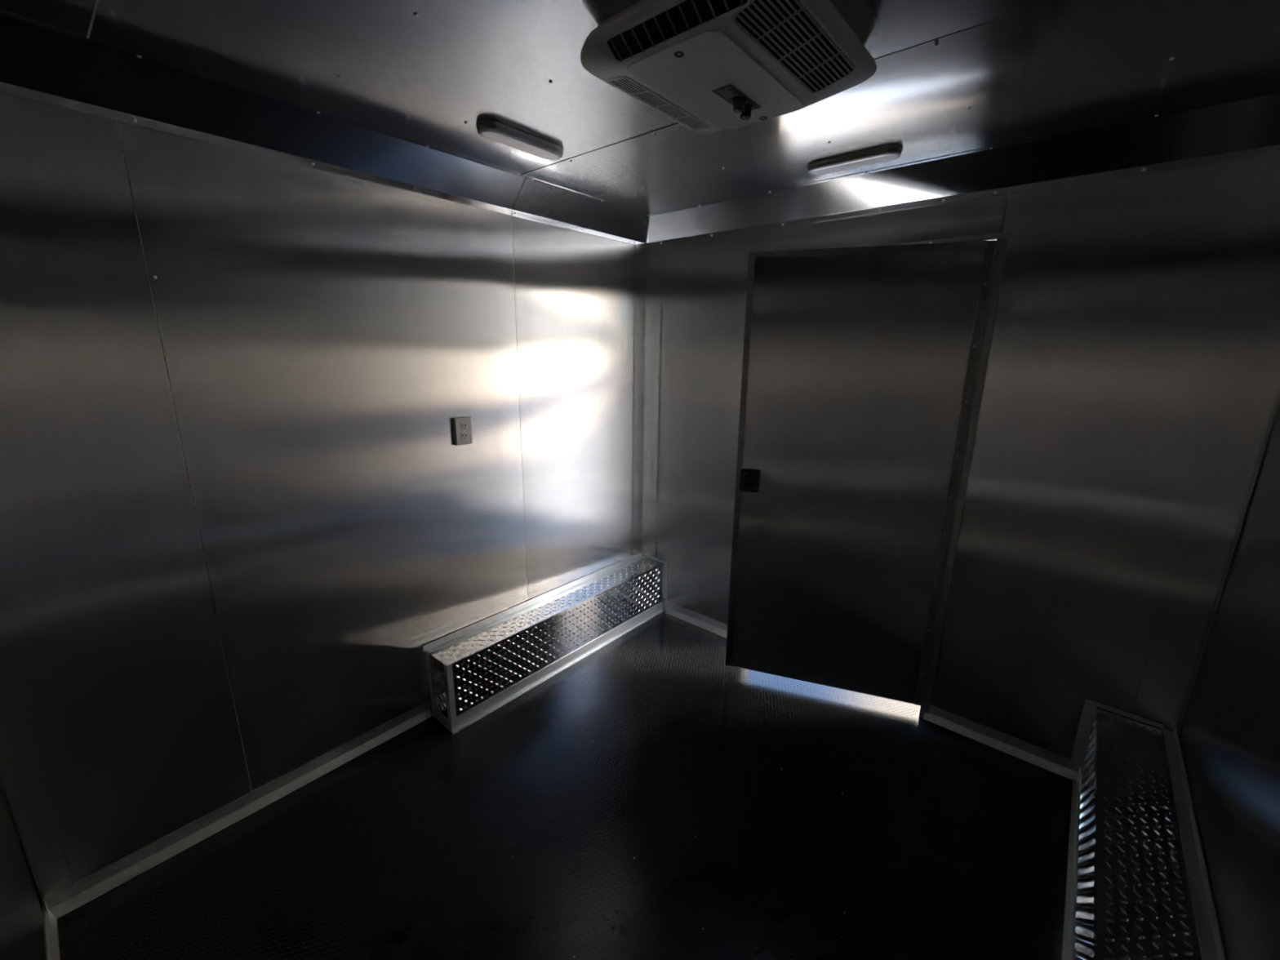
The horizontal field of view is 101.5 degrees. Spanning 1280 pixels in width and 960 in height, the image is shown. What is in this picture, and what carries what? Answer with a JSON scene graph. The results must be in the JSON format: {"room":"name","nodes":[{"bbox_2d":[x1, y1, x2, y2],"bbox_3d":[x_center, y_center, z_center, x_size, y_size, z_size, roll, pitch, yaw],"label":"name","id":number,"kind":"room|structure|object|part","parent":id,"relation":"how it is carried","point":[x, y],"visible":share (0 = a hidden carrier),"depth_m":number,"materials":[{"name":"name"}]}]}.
{"room":"cargo space","nodes":[
{"label":"cargo space","id":0,"kind":"room"},
{"bbox_2d":[0,778,47,959],"bbox_3d":[-0.717,0.330,0.402,2.390,2.134,0.061,12,18,39],"label":"wall","id":1,"kind":"structure","parent":0,"point":[22,922],"depth_m":1.16,"materials":[{"name":"metal"}]},
{"bbox_2d":[43,898,60,959],"bbox_3d":[-0.706,1.325,0.677,2.270,0.070,0.012,12,18,39],"label":"baseboard","id":2,"kind":"structure","parent":1,"relation":"attached to","point":[51,922],"depth_m":1.32,"materials":[{"name":"metal"}]},
{"bbox_2d":[0,93,640,884],"bbox_3d":[-0.792,-0.081,2.056,0.063,2.134,2.436,12,18,39],"label":"wall","id":3,"kind":"structure","parent":0,"point":[241,508],"depth_m":1.58,"materials":[{"name":"metal"}]},
{"bbox_2d":[0,654,73,911],"bbox_3d":[-1.522,0.163,1.146,0.055,1.939,0.055,12,18,39],"label":"trim","id":4,"kind":"structure","parent":3,"relation":"attached to","point":[20,778],"depth_m":1.32,"materials":[{"name":"metal"}]},
{"bbox_3d":[-1.413,0.099,1.308,0.005,2.130,0.460,12,18,39],"label":"wall panel","id":5,"kind":"part","parent":3,"relation":"part of","materials":[{"name":"metal"}]},
{"bbox_2d":[44,701,431,919],"bbox_3d":[-1.221,1.046,1.777,0.012,0.070,1.072,12,18,39],"label":"baseboard","id":6,"kind":"structure","parent":3,"relation":"attached to","point":[89,888],"depth_m":1.65,"materials":[{"name":"metal"}]},
{"bbox_2d":[0,10,528,215],"bbox_3d":[-0.987,-0.967,1.450,0.115,0.120,1.594,12,18,39],"label":"trim","id":7,"kind":"structure","parent":3,"relation":"attached to","point":[39,62],"depth_m":1.35,"materials":[{"name":"metal"}]},
{"bbox_3d":[-0.894,-0.042,1.899,0.006,2.130,1.134,12,18,39],"label":"wall panel","id":8,"kind":"part","parent":3,"relation":"part of","materials":[{"name":"metal"}]},
{"bbox_2d":[453,416,472,445],"bbox_3d":[-0.706,-0.195,2.080,0.024,0.108,0.070,12,18,39],"label":"wall outlet","id":9,"kind":"object","parent":3,"relation":"attached to","point":[462,425],"visible":1,"depth_m":2.07,"materials":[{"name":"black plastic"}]},
{"bbox_2d":[459,422,467,430],"bbox_3d":[-0.698,-0.213,2.069,0.003,0.033,0.033,12,18,39],"label":"receptacle","id":10,"kind":"object","parent":9,"relation":"attached to","point":[463,425],"depth_m":2.07,"materials":[{"name":"white plastic"}]},
{"bbox_2d":[460,431,467,439],"bbox_3d":[-0.698,-0.174,2.079,0.003,0.033,0.033,12,18,39],"label":"receptacle","id":11,"kind":"object","parent":9,"relation":"attached to","point":[464,435],"depth_m":2.08,"materials":[{"name":"white plastic"}]},
{"bbox_3d":[-0.253,-0.215,2.630,0.004,2.130,0.839,12,18,39],"label":"wall panel","id":12,"kind":"part","parent":3,"relation":"part of","materials":[{"name":"metal"}]},
{"bbox_2d":[511,177,649,247],"bbox_3d":[-0.196,-1.180,2.352,0.115,0.120,0.837,12,18,39],"label":"trim","id":13,"kind":"structure","parent":3,"relation":"attached to","point":[539,201],"depth_m":2.29,"materials":[{"name":"metal"}]},
{"bbox_2d":[632,244,662,555],"bbox_3d":[0.034,-0.373,2.846,0.108,1.679,0.090,12,18,39],"label":"trim","id":14,"kind":"structure","parent":3,"relation":"attached to","point":[648,260],"depth_m":2.85,"materials":[{"name":"metal"}]},
{"bbox_2d":[57,611,1072,959],"bbox_3d":[0.131,1.171,1.651,2.390,0.081,2.716,12,18,39],"label":"floor","id":15,"kind":"structure","parent":0,"point":[939,842],"depth_m":1.63,"materials":[{"name":"black rubber"}]},
{"bbox_2d":[422,551,667,733],"bbox_3d":[-0.360,0.723,2.587,0.192,0.328,1.365,12,18,39],"label":"box","id":16,"kind":"object","parent":15,"relation":"on","point":[476,669],"visible":1,"depth_m":2.39,"materials":[{"name":"metal"}]},
{"bbox_3d":[-0.808,0.851,2.107,0.155,0.294,0.003,12,18,39],"label":"plate","id":17,"kind":"part","parent":16,"relation":"part of","materials":[{"name":"metal"}]},
{"bbox_3d":[-0.367,0.589,2.569,0.158,0.003,1.353,12,18,39],"label":"plate","id":18,"kind":"part","parent":16,"relation":"part of","materials":[{"name":"metal"}]},
{"bbox_2d":[1062,698,1226,959],"bbox_3d":[1.203,1.058,1.295,0.225,0.336,1.365,12,18,39],"label":"box","id":19,"kind":"object","parent":15,"relation":"on","point":[1138,887],"visible":1,"depth_m":1.33,"materials":[{"name":"metal"}]},
{"bbox_3d":[1.147,1.058,1.352,0.003,0.303,1.353,12,18,39],"label":"plate","id":20,"kind":"part","parent":19,"relation":"part of","materials":[{"name":"metal"}]},
{"bbox_3d":[1.221,0.925,1.256,0.191,0.003,1.353,12,18,39],"label":"plate","id":21,"kind":"part","parent":19,"relation":"part of","materials":[{"name":"metal"}]},
{"bbox_2d":[0,0,1279,214],"bbox_3d":[0.106,-0.958,1.060,2.390,0.083,2.556,12,18,39],"label":"ceiling","id":22,"kind":"structure","parent":0,"point":[951,77],"depth_m":1.23,"materials":[{"name":"metal"}]},
{"bbox_3d":[-0.548,-0.745,0.324,2.270,0.003,0.422,12,18,39],"label":"panel","id":23,"kind":"part","parent":22,"relation":"part of","materials":[{"name":"metal"}]},
{"bbox_2d":[475,120,563,159],"bbox_3d":[-0.367,-1.053,1.630,0.088,0.024,0.310,12,18,39],"label":"ceiling light","id":24,"kind":"object","parent":22,"relation":"in","point":[495,131],"visible":1,"depth_m":1.59,"materials":[{"name":"grey plastic"}]},
{"bbox_3d":[-0.039,-0.883,0.904,2.270,0.004,1.138,12,18,39],"label":"panel","id":25,"kind":"part","parent":22,"relation":"part of","materials":[{"name":"metal"}]},
{"bbox_2d":[580,0,876,133],"bbox_3d":[0.197,-0.875,1.118,0.466,0.109,0.517,12,18,39],"label":"air conditioner","id":26,"kind":"object","parent":22,"relation":"attached to","point":[708,66],"visible":1,"depth_m":1.04,"materials":[{"name":"white plastic"}]},
{"bbox_2d":[607,75,710,129],"bbox_3d":[0.055,-0.886,1.238,0.057,0.012,0.331,12,18,39],"label":"grille","id":27,"kind":"object","parent":26,"relation":"attached to","point":[631,86],"depth_m":1.22,"materials":[{"name":"white plastic"}]},
{"bbox_2d":[605,0,751,63],"bbox_3d":[0.057,-0.823,0.941,0.306,0.031,0.043,12,18,39],"label":"grille","id":28,"kind":"object","parent":26,"relation":"attached to","point":[660,26],"depth_m":0.95,"materials":[{"name":"black plastic"}]},
{"bbox_3d":[0.177,-0.854,1.141,0.222,0.004,0.402,12,18,39],"label":"panel","id":29,"kind":"part","parent":26,"relation":"part of","materials":[{"name":"white plastic"}]},
{"bbox_3d":[0.225,-0.851,1.188,0.034,0.024,0.034,12,18,39],"label":"control knob","id":30,"kind":"part","parent":26,"relation":"part of","materials":[{"name":"black plastic"}]},
{"bbox_3d":[0.247,-0.859,1.222,0.034,0.024,0.034,12,18,39],"label":"control knob","id":31,"kind":"part","parent":26,"relation":"part of","materials":[{"name":"black plastic"}]},
{"bbox_2d":[731,0,856,93],"bbox_3d":[0.308,-0.838,1.010,0.104,0.028,0.366,12,18,39],"label":"return grille","id":32,"kind":"object","parent":26,"relation":"attached to","point":[797,39],"depth_m":1.00,"materials":[{"name":"white plastic"}]},
{"bbox_2d":[807,145,902,174],"bbox_3d":[0.715,-1.071,1.760,0.310,0.024,0.088,12,18,39],"label":"recessed light","id":33,"kind":"object","parent":22,"relation":"in","point":[887,153],"visible":1,"depth_m":1.73,"materials":[{"name":"grey plastic"}]},
{"bbox_3d":[0.615,-1.060,1.649,2.270,0.004,0.868,12,18,39],"label":"panel","id":34,"kind":"part","parent":22,"relation":"part of","materials":[{"name":"metal"}]},
{"bbox_2d":[641,153,1279,759],"bbox_3d":[0.903,-0.108,2.248,2.390,2.134,0.061,12,18,39],"label":"wall","id":35,"kind":"structure","parent":0,"point":[1122,301],"depth_m":1.77,"materials":[{"name":"metal"}]},
{"bbox_2d":[665,601,727,638],"bbox_3d":[0.348,0.787,2.898,0.514,0.070,0.012,12,18,39],"label":"baseboard","id":36,"kind":"structure","parent":35,"relation":"attached to","point":[704,622],"depth_m":2.92,"materials":[{"name":"metal"}]},
{"bbox_3d":[0.293,-0.229,2.716,0.714,2.130,0.004,12,18,39],"label":"wall panel","id":37,"kind":"part","parent":35,"relation":"part of","materials":[{"name":"metal"}]},
{"bbox_2d":[724,240,999,706],"bbox_3d":[0.815,0.030,2.135,0.842,1.821,0.048,6,15,19],"label":"door","id":38,"kind":"structure","parent":35,"relation":"in","point":[860,366],"depth_m":2.09,"materials":[{"name":"metal"}]},
{"bbox_3d":[0.470,0.003,2.239,0.082,0.103,0.009,6,15,19],"label":"latch plate","id":39,"kind":"part","parent":38,"relation":"part of","materials":[{"name":"black plastic"}]},
{"bbox_3d":[0.899,-1.010,2.001,0.845,0.256,0.005,12,18,39],"label":"wall panel","id":40,"kind":"part","parent":35,"relation":"part of","materials":[{"name":"metal"}]},
{"bbox_2d":[884,231,1009,717],"bbox_3d":[0.910,0.012,2.267,0.872,1.892,0.070,12,18,39],"label":"trim","id":41,"kind":"structure","parent":35,"relation":"attached to","point":[1002,238],"depth_m":1.92,"materials":[{"name":"metal"}]},
{"bbox_2d":[646,89,1279,247],"bbox_3d":[0.858,-1.066,1.942,2.268,0.120,0.115,12,18,39],"label":"trim","id":42,"kind":"structure","parent":35,"relation":"attached to","point":[1248,126],"depth_m":1.68,"materials":[{"name":"metal"}]},
{"bbox_2d":[923,704,1079,781],"bbox_3d":[1.388,1.013,2.039,0.504,0.070,0.012,12,18,39],"label":"baseboard","id":43,"kind":"structure","parent":35,"relation":"attached to","point":[1053,762],"depth_m":2.02,"materials":[{"name":"metal"}]},
{"bbox_3d":[1.478,0.028,1.737,0.708,2.130,0.004,12,18,39],"label":"wall panel","id":44,"kind":"part","parent":35,"relation":"part of","materials":[{"name":"metal"}]},
{"bbox_2d":[1133,182,1279,733],"bbox_3d":[1.688,-0.023,1.499,0.106,1.670,0.060,12,18,39],"label":"trim","id":45,"kind":"structure","parent":35,"relation":"attached to","point":[1249,401],"depth_m":1.53,"materials":[{"name":"metal"}]},
{"bbox_2d":[1177,401,1279,959],"bbox_3d":[0.978,0.303,0.594,0.061,2.134,2.436,12,18,39],"label":"wall","id":46,"kind":"structure","parent":0,"point":[1228,734],"depth_m":1.21,"materials":[{"name":"metal"}]},
{"bbox_3d":[0.833,0.334,0.472,0.004,2.130,1.134,12,18,39],"label":"wall panel","id":47,"kind":"part","parent":46,"relation":"part of","materials":[{"name":"metal"}]}
]}

